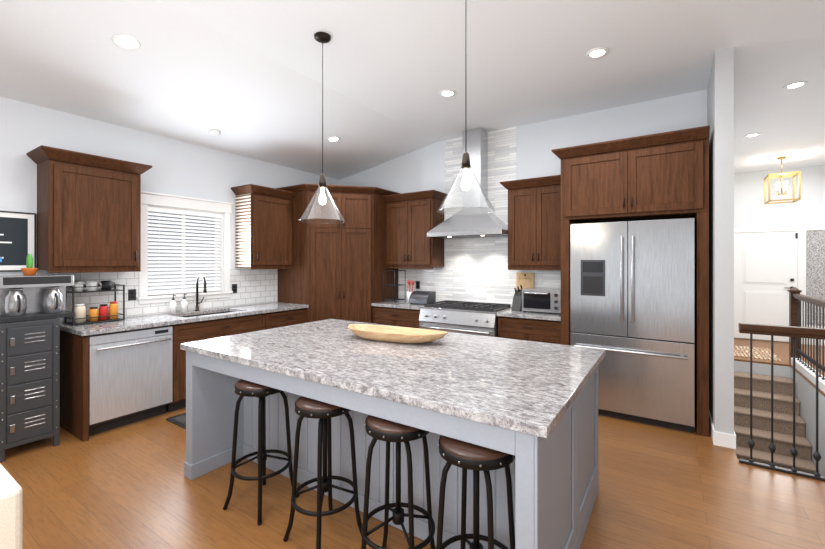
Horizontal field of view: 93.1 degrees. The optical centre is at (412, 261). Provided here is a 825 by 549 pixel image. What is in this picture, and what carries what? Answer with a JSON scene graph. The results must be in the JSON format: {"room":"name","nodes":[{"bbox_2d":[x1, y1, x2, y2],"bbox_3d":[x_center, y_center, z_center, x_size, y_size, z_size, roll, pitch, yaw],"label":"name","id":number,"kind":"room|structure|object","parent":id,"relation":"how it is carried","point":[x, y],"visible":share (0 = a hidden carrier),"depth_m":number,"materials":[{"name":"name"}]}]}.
{"room":"kitchen","nodes":[
{"label":"kitchen","id":0,"kind":"room"},
{"bbox_2d":[0,96,339,323],"bbox_3d":[-3.620,-0.250,3.236,0.150,3.500,8.700,0,0,34],"label":"wall","id":1,"kind":"structure","parent":0,"point":[182,168],"depth_m":4.12,"materials":[{"name":"paint"}]},
{"bbox_2d":[0,211,35,271],"bbox_3d":[-3.535,-0.175,3.203,0.024,0.514,0.664,0,0,34],"label":"picture","id":2,"kind":"object","parent":1,"relation":"attached to","point":[17,238],"visible":0.79,"depth_m":3.38,"materials":[{"name":"grey"}]},
{"bbox_2d":[26,145,151,272],"bbox_3d":[-2.991,-0.431,3.664,0.419,1.053,0.826,0,0,34],"label":"upper cabinet","id":3,"kind":"object","parent":1,"relation":"attached to","point":[88,212],"visible":0.98,"depth_m":3.51,"materials":[{"name":"brown wood"}]},
{"bbox_2d":[54,267,276,323],"bbox_3d":[-2.619,0.322,4.611,0.002,0.503,2.438,0,0,34],"label":"tile","id":4,"kind":"structure","parent":1,"relation":"attached to","point":[256,286],"depth_m":4.32,"materials":[{"name":"white tile"}]},
{"bbox_2d":[128,289,135,300],"bbox_3d":[-2.946,0.345,4.108,0.007,0.116,0.072,0,0,34],"label":"electrical outlet","id":5,"kind":"object","parent":4,"relation":"attached to","point":[131,294],"visible":1,"depth_m":4.10,"materials":[{"name":"black plastic"}]},
{"bbox_2d":[232,284,236,292],"bbox_3d":[-2.308,0.345,5.071,0.007,0.116,0.072,0,0,34],"label":"electrical outlet","id":6,"kind":"object","parent":4,"relation":"attached to","point":[234,288],"visible":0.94,"depth_m":5.07,"materials":[{"name":"black plastic"}]},
{"bbox_2d":[136,191,232,303],"bbox_3d":[-2.677,-0.152,4.620,0.194,1.205,1.090,0,0,34],"label":"window","id":7,"kind":"structure","parent":1,"relation":"in","point":[179,246],"depth_m":4.59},
{"bbox_2d":[148,206,220,294],"bbox_3d":[-2.679,-0.121,4.622,0.060,0.972,0.842,0,0,34],"label":"window blinds","id":8,"kind":"object","parent":7,"relation":"attached to","point":[214,268],"visible":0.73,"depth_m":4.59,"materials":[{"name":"white plastic"}]},
{"bbox_2d":[231,184,296,269],"bbox_3d":[-1.968,-0.431,5.210,0.419,1.053,0.713,0,0,34],"label":"upper cabinet","id":9,"kind":"object","parent":1,"relation":"attached to","point":[263,227],"visible":1,"depth_m":5.05,"materials":[{"name":"brown wood"}]},
{"bbox_2d":[0,338,824,548],"bbox_3d":[1.157,1.515,3.071,8.300,0.030,13.700,0,0,34],"label":"floor","id":10,"kind":"structure","parent":0,"point":[129,486],"depth_m":2.47,"materials":[{"name":"brown wood"}]},
{"bbox_2d":[0,464,21,548],"bbox_3d":[-1.787,1.100,1.123,0.840,0.800,0.800,0,0,34],"label":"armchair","id":11,"kind":"object","parent":10,"relation":"on","point":[10,512],"visible":1,"depth_m":1.21,"materials":[{"name":"beige fabric"}]},
{"bbox_2d":[0,318,59,462],"bbox_3d":[-3.198,0.983,3.192,0.542,1.035,0.356,0,0,34],"label":"locker","id":12,"kind":"object","parent":10,"relation":"on","point":[29,381],"visible":1,"depth_m":3.05,"materials":[{"name":"grey metal"}]},
{"bbox_2d":[0,274,74,322],"bbox_3d":[-3.152,0.288,3.246,0.380,0.350,0.445,0,0,34],"label":"coffee maker","id":13,"kind":"object","parent":12,"relation":"on","point":[30,297],"visible":1,"depth_m":3.19,"materials":[{"name":"silver metal"}]},
{"bbox_2d":[21,254,37,275],"bbox_3d":[-3.170,0.021,3.237,0.112,0.180,0.112,0,0,34],"label":"cactus pot","id":14,"kind":"object","parent":13,"relation":"on","point":[29,270],"visible":1,"depth_m":3.22,"materials":[{"name":"orange"}]},
{"bbox_2d":[87,326,172,435],"bbox_3d":[-2.773,1.066,3.724,0.663,0.868,0.660,0,0,34],"label":"dishwasher","id":15,"kind":"object","parent":10,"relation":"on","point":[130,377],"visible":0.85,"depth_m":3.54,"materials":[{"name":"grey metal"}]},
{"bbox_2d":[166,413,185,428],"bbox_3d":[-1.863,1.493,3.943,0.540,0.014,0.920,0,0,34],"label":"area rug","id":16,"kind":"object","parent":10,"relation":"on","point":[179,420],"visible":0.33,"depth_m":3.68,"materials":[{"name":"black fabric"}]},
{"bbox_2d":[152,314,271,411],"bbox_3d":[-2.312,1.065,4.488,0.641,0.870,1.116,0,0,34],"label":"base cabinet","id":17,"kind":"object","parent":10,"relation":"on","point":[194,325],"depth_m":4.03,"materials":[{"name":"brown wood"}]},
{"bbox_2d":[60,302,307,337],"bbox_3d":[-2.341,0.596,4.428,0.662,0.040,2.432,0,0,34],"label":"countertop","id":18,"kind":"structure","parent":17,"relation":"on","point":[146,321],"depth_m":3.98,"materials":[{"name":"grey stone"}]},
{"bbox_2d":[64,281,124,325],"bbox_3d":[-3.032,0.379,3.740,0.217,0.391,0.402,0,0,34],"label":"shelf rack","id":19,"kind":"object","parent":18,"relation":"on","point":[97,315],"visible":1,"depth_m":3.70,"materials":[{"name":"black metal"}]},
{"bbox_2d":[170,294,176,313],"bbox_3d":[-2.671,0.469,4.370,0.080,0.210,0.068,0,0,34],"label":"soap bottle","id":20,"kind":"object","parent":18,"relation":"on","point":[173,306],"visible":1,"depth_m":4.35,"materials":[{"name":"white plastic"}]},
{"bbox_2d":[181,294,187,311],"bbox_3d":[-2.605,0.469,4.470,0.080,0.210,0.068,0,0,34],"label":"soap bottle","id":21,"kind":"object","parent":18,"relation":"on","point":[184,305],"visible":1,"depth_m":4.45,"materials":[{"name":"white plastic"}]},
{"bbox_2d":[195,275,206,310],"bbox_3d":[-2.454,0.360,4.583,0.214,0.427,0.109,0,0,34],"label":"faucet","id":22,"kind":"object","parent":18,"relation":"on","point":[204,291],"visible":1,"depth_m":4.59,"materials":[{"name":"brown metal"}]},
{"bbox_2d":[180,310,231,317],"bbox_3d":[-2.322,0.726,4.463,0.424,0.244,0.743,0,0,34],"label":"sink","id":23,"kind":"object","parent":18,"relation":"in","point":[209,311],"depth_m":4.66,"materials":[{"name":"silver metal"}]},
{"bbox_2d":[223,379,298,524],"bbox_3d":[-0.934,1.113,2.429,0.353,0.773,0.353,0,0,34],"label":"stool","id":24,"kind":"object","parent":10,"relation":"on","point":[243,388],"visible":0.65,"depth_m":2.37,"materials":[{"name":"brown metal"}]},
{"bbox_2d":[272,310,306,327],"bbox_3d":[-1.875,1.065,5.148,0.641,0.870,0.717,0,0,34],"label":"base cabinet","id":25,"kind":"object","parent":10,"relation":"on","point":[282,318],"depth_m":5.00,"materials":[{"name":"brown wood"}]},
{"bbox_2d":[283,396,361,548],"bbox_3d":[-0.473,1.113,2.112,0.364,0.773,0.364,0,0,34],"label":"stool","id":26,"kind":"object","parent":10,"relation":"on","point":[322,412],"visible":0.77,"depth_m":2.09,"materials":[{"name":"brown metal"}]},
{"bbox_2d":[275,184,400,322],"bbox_3d":[-1.071,0.228,5.777,1.292,2.545,1.342,0,0,34],"label":"pantry","id":27,"kind":"object","parent":10,"relation":"on","point":[335,271],"visible":0.6,"depth_m":5.38,"materials":[{"name":"brown wood"}]},
{"bbox_2d":[180,347,598,548],"bbox_3d":[-0.186,1.058,2.654,2.444,0.884,1.424,0,0,34],"label":"kitchen island","id":28,"kind":"object","parent":10,"relation":"on","point":[555,481],"depth_m":2.12,"materials":[{"name":"wood"}]},
{"bbox_2d":[180,319,605,438],"bbox_3d":[-0.181,0.596,2.662,2.520,0.040,1.460,0,0,34],"label":"island countertop","id":29,"kind":"structure","parent":28,"relation":"on","point":[526,385],"depth_m":2.17,"materials":[{"name":"grey stone"}]},
{"bbox_2d":[348,324,447,342],"bbox_3d":[-0.143,0.532,2.857,0.819,0.084,0.304,0,0,34],"label":"dough bowl","id":30,"kind":"object","parent":29,"relation":"on","point":[392,334],"visible":1,"depth_m":2.82,"materials":[{"name":"brown wood"}]},
{"bbox_2d":[371,299,423,327],"bbox_3d":[-0.061,1.038,5.506,0.812,0.925,0.676,0,0,34],"label":"base cabinet","id":31,"kind":"object","parent":10,"relation":"on","point":[403,313],"visible":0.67,"depth_m":5.27,"materials":[{"name":"brown wood"}]},
{"bbox_2d":[383,270,404,302],"bbox_3d":[-0.263,0.347,5.654,0.209,0.454,0.270,0,0,34],"label":"dish rack","id":32,"kind":"object","parent":31,"relation":"on","point":[394,299],"visible":1,"depth_m":5.60,"materials":[{"name":"black metal"}]},
{"bbox_2d":[407,280,413,302],"bbox_3d":[-0.029,0.411,5.555,0.124,0.325,0.117,0,0,34],"label":"utensil crock","id":33,"kind":"object","parent":31,"relation":"on","point":[409,292],"visible":0.67,"depth_m":5.53,"materials":[{"name":"white ceramic"}]},
{"bbox_2d":[409,291,435,303],"bbox_3d":[0.129,0.489,5.350,0.290,0.170,0.255,0,0,34],"label":"bread box","id":34,"kind":"object","parent":31,"relation":"on","point":[420,297],"visible":0.83,"depth_m":5.29,"materials":[{"name":"grey metal"}]},
{"bbox_2d":[361,415,435,548],"bbox_3d":[-0.067,1.113,1.855,0.376,0.773,0.376,0,0,34],"label":"stool","id":35,"kind":"object","parent":10,"relation":"on","point":[381,429],"visible":0.75,"depth_m":1.79,"materials":[{"name":"brown metal"}]},
{"bbox_2d":[419,300,511,336],"bbox_3d":[0.675,1.019,4.952,1.012,0.962,0.748,0,0,34],"label":"range","id":36,"kind":"object","parent":10,"relation":"on","point":[475,318],"visible":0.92,"depth_m":4.71,"materials":[{"name":"grey metal"}]},
{"bbox_2d":[436,435,514,548],"bbox_3d":[0.265,1.113,1.623,0.353,0.773,0.353,0,0,34],"label":"stool","id":37,"kind":"object","parent":10,"relation":"on","point":[465,456],"visible":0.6,"depth_m":1.58,"materials":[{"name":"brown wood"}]},
{"bbox_2d":[497,308,560,343],"bbox_3d":[1.428,1.038,4.521,0.702,0.925,0.676,0,0,34],"label":"base cabinet","id":38,"kind":"object","parent":10,"relation":"on","point":[544,327],"visible":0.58,"depth_m":4.27,"materials":[{"name":"brown wood"}]},
{"bbox_2d":[511,285,522,310],"bbox_3d":[1.268,0.422,4.678,0.110,0.304,0.198,0,0,34],"label":"knife block","id":39,"kind":"object","parent":38,"relation":"on","point":[517,302],"visible":0.88,"depth_m":4.64,"materials":[{"name":"black"}]},
{"bbox_2d":[516,272,533,289],"bbox_3d":[1.407,0.354,4.898,0.220,0.440,0.062,0,0,34],"label":"cutting board","id":40,"kind":"object","parent":38,"relation":"on","point":[525,280],"visible":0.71,"depth_m":4.90,"materials":[{"name":"brown wood"}]},
{"bbox_2d":[522,287,560,313],"bbox_3d":[1.517,0.442,4.484,0.440,0.265,0.368,0,0,34],"label":"toaster oven","id":41,"kind":"object","parent":38,"relation":"on","point":[548,300],"visible":0.92,"depth_m":4.36,"materials":[{"name":"silver metal"}]},
{"bbox_2d":[551,125,709,436],"bbox_3d":[2.171,0.177,3.960,1.290,2.645,0.791,0,0,34],"label":"surround","id":42,"kind":"object","parent":10,"relation":"on","point":[661,176],"visible":1,"depth_m":3.59,"materials":[{"name":"brown wood"}]},
{"bbox_2d":[570,218,693,432],"bbox_3d":[2.191,0.557,3.926,1.020,1.885,0.767,0,0,34],"label":"fridge","id":43,"kind":"object","parent":10,"relation":"on","point":[632,298],"visible":0.83,"depth_m":3.60,"materials":[{"name":"grey metal"}]},
{"bbox_2d":[734,345,781,360],"bbox_3d":[5.479,1.494,6.566,0.890,0.012,1.000,0,0,34],"label":"rug","id":44,"kind":"object","parent":10,"relation":"on","point":[757,352],"visible":0.64,"depth_m":6.36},
{"bbox_2d":[738,323,824,480],"bbox_3d":[2.895,0.980,2.641,1.066,1.040,0.070,0,0,34],"label":"railing","id":45,"kind":"object","parent":10,"relation":"on","point":[788,331],"visible":1,"depth_m":2.78,"materials":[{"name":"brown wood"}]},
{"bbox_2d":[787,287,824,392],"bbox_3d":[4.514,0.935,4.084,0.130,1.130,4.117,0,0,34],"label":"railing","id":46,"kind":"object","parent":10,"relation":"on","point":[805,369],"visible":0.9,"depth_m":5.18,"materials":[{"name":"brown"}]},
{"bbox_2d":[0,0,824,179],"bbox_3d":[1.157,-1.677,3.071,8.300,0.606,13.700,0,0,34],"label":"ceiling","id":47,"kind":"structure","parent":0,"point":[244,77],"depth_m":3.36,"materials":[{"name":"paint"}]},
{"bbox_2d":[111,34,140,49],"bbox_3d":[-2.129,-1.631,2.908,0.176,0.037,0.176,0,0,34],"label":"recessed light","id":48,"kind":"object","parent":47,"relation":"in","point":[125,42],"visible":1,"depth_m":2.90,"materials":[{"name":"white"}]},
{"bbox_2d":[208,129,220,135],"bbox_3d":[-2.242,-1.459,4.422,0.130,0.049,0.130,0,0,34],"label":"recessed light","id":49,"kind":"object","parent":47,"relation":"attached to","point":[213,132],"visible":1,"depth_m":4.39,"materials":[{"name":"white plastic"}]},
{"bbox_2d":[300,32,345,223],"bbox_3d":[-0.690,-1.019,2.999,0.352,1.418,0.352,0,0,34],"label":"pendant light","id":50,"kind":"object","parent":47,"relation":"hanging from","point":[322,37],"visible":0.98,"depth_m":2.99,"materials":[{"name":"clear glass"}]},
{"bbox_2d":[327,136,339,141],"bbox_3d":[-1.021,-1.585,5.053,0.176,0.036,0.176,0,0,34],"label":"recessed light","id":51,"kind":"object","parent":47,"relation":"in","point":[333,139],"visible":1,"depth_m":5.04,"materials":[{"name":"white"}]},
{"bbox_2d":[439,89,455,96],"bbox_3d":[0.361,-1.726,4.006,0.176,0.007,0.176,0,0,34],"label":"recessed light","id":52,"kind":"object","parent":47,"relation":"in","point":[447,93],"visible":1,"depth_m":4.00,"materials":[{"name":"white"}]},
{"bbox_2d":[438,0,493,214],"bbox_3d":[0.328,-1.019,2.397,0.352,1.418,0.352,0,0,34],"label":"pendant light","id":53,"kind":"object","parent":47,"relation":"hanging from","point":[465,185],"visible":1,"depth_m":2.40,"materials":[{"name":"clear glass"}]},
{"bbox_2d":[586,47,608,58],"bbox_3d":[1.529,-1.726,3.233,0.176,0.007,0.176,0,0,34],"label":"recessed light","id":54,"kind":"object","parent":47,"relation":"in","point":[598,52],"visible":1,"depth_m":3.22,"materials":[{"name":"white"}]},
{"bbox_2d":[744,133,760,137],"bbox_3d":[4.631,-1.726,5.329,0.176,0.007,0.176,0,0,34],"label":"recessed light","id":55,"kind":"object","parent":47,"relation":"in","point":[752,135],"visible":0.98,"depth_m":5.33,"materials":[{"name":"white"}]},
{"bbox_2d":[764,156,800,203],"bbox_3d":[6.097,-1.359,6.458,0.382,0.739,0.382,0,0,34],"label":"pendant lantern","id":56,"kind":"object","parent":47,"relation":"hanging from","point":[781,176],"visible":1,"depth_m":6.43,"materials":[{"name":"gold metal"}]},
{"bbox_2d":[783,81,807,88],"bbox_3d":[3.740,-1.726,3.820,0.176,0.007,0.176,0,0,34],"label":"recessed light","id":57,"kind":"object","parent":47,"relation":"in","point":[794,85],"visible":1,"depth_m":3.82,"materials":[{"name":"white"}]},
{"bbox_2d":[340,90,706,298],"bbox_3d":[0.899,-0.250,5.371,5.030,3.500,0.150,0,0,34],"label":"wall","id":58,"kind":"structure","parent":0,"point":[421,169],"depth_m":4.74,"materials":[{"name":"paint"}]},
{"bbox_2d":[382,190,448,268],"bbox_3d":[0.035,-0.431,5.597,0.867,1.053,0.419,0,0,34],"label":"upper cabinet","id":59,"kind":"object","parent":58,"relation":"attached to","point":[413,219],"visible":0.98,"depth_m":5.47,"materials":[{"name":"brown wood"}]},
{"bbox_2d":[427,128,507,238],"bbox_3d":[0.755,-1.024,5.072,1.030,1.403,0.500,0,0,34],"label":"range hood","id":60,"kind":"object","parent":58,"relation":"attached to","point":[478,225],"visible":0.85,"depth_m":5.04,"materials":[{"name":"silver metal"}]},
{"bbox_2d":[399,127,560,306],"bbox_3d":[0.848,-0.579,5.313,2.546,2.303,0.002,0,0,34],"label":"tile","id":61,"kind":"structure","parent":58,"relation":"attached to","point":[474,270],"depth_m":5.25,"materials":[{"name":"white tile"}]},
{"bbox_2d":[416,281,419,288],"bbox_3d":[0.079,0.343,5.817,0.070,0.115,0.007,0,0,34],"label":"electrical outlet","id":62,"kind":"object","parent":61,"relation":"attached to","point":[417,284],"visible":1,"depth_m":5.81,"materials":[{"name":"black plastic"}]},
{"bbox_2d":[500,175,560,269],"bbox_3d":[1.474,-0.431,4.644,0.758,1.053,0.419,0,0,34],"label":"upper cabinet","id":63,"kind":"object","parent":58,"relation":"attached to","point":[534,223],"visible":0.94,"depth_m":4.51,"materials":[{"name":"brown wood"}]},
{"bbox_2d":[707,47,733,434],"bbox_3d":[4.150,-0.250,5.618,0.120,3.500,5.850,0,0,34],"label":"wall","id":64,"kind":"structure","parent":0,"point":[720,105],"depth_m":3.19,"materials":[{"name":"white paint"}]},
{"bbox_2d":[709,410,735,448],"bbox_3d":[2.698,1.445,3.424,0.144,0.110,0.612,0,0,34],"label":"baseboard","id":65,"kind":"structure","parent":64,"relation":"attached to","point":[723,439],"depth_m":3.17,"materials":[{"name":"white wood"}]},
{"bbox_2d":[734,361,789,377],"bbox_3d":[5.114,2.940,6.041,1.020,2.820,0.120,0,0,34],"label":"wall","id":66,"kind":"structure","parent":0,"point":[757,368],"depth_m":5.87,"materials":[{"name":"white paint"}]},
{"bbox_2d":[734,165,824,342],"bbox_3d":[7.057,-0.250,7.291,3.120,3.500,0.150,0,0,34],"label":"wall","id":67,"kind":"structure","parent":0,"point":[752,209],"depth_m":7.32,"materials":[{"name":"paint"}]},
{"bbox_2d":[734,231,797,341],"bbox_3d":[6.669,0.460,7.404,0.910,2.040,0.084,0,0,34],"label":"front door","id":68,"kind":"structure","parent":67,"relation":"in","point":[765,271],"depth_m":7.41,"materials":[{"name":"white wood"}]},
{"bbox_2d":[734,225,824,345],"bbox_3d":[6.869,0.420,7.307,1.540,2.160,0.024,0,0,34],"label":"door frame","id":69,"kind":"structure","parent":67,"relation":"attached to","point":[801,230],"depth_m":7.14,"materials":[{"name":"white wood"}]},
{"bbox_2d":[806,230,824,325],"bbox_3d":[7.303,0.290,7.030,0.320,1.716,0.008,0,0,34],"label":"sidelight window","id":70,"kind":"structure","parent":67,"relation":"in","point":[815,263],"depth_m":7.05,"materials":[{"name":"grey glass"}]},
{"bbox_2d":[790,367,824,476],"bbox_3d":[4.474,2.940,4.024,0.120,2.820,4.190,0,0,34],"label":"wall","id":71,"kind":"structure","parent":0,"point":[805,393],"depth_m":4.82,"materials":[{"name":"white paint"}]},
{"bbox_3d":[3.995,4.400,4.341,1.430,0.100,4.350,0,0,33],"label":"floor","id":72,"kind":"structure","parent":0,"visible":0},
{"bbox_2d":[734,371,818,473],"bbox_3d":[4.062,3.019,4.444,1.018,2.658,3.693,0,0,34],"label":"stairs","id":73,"kind":"structure","parent":72,"relation":"on","point":[782,416],"depth_m":5.24,"materials":[{"name":"carpet"}]}
]}

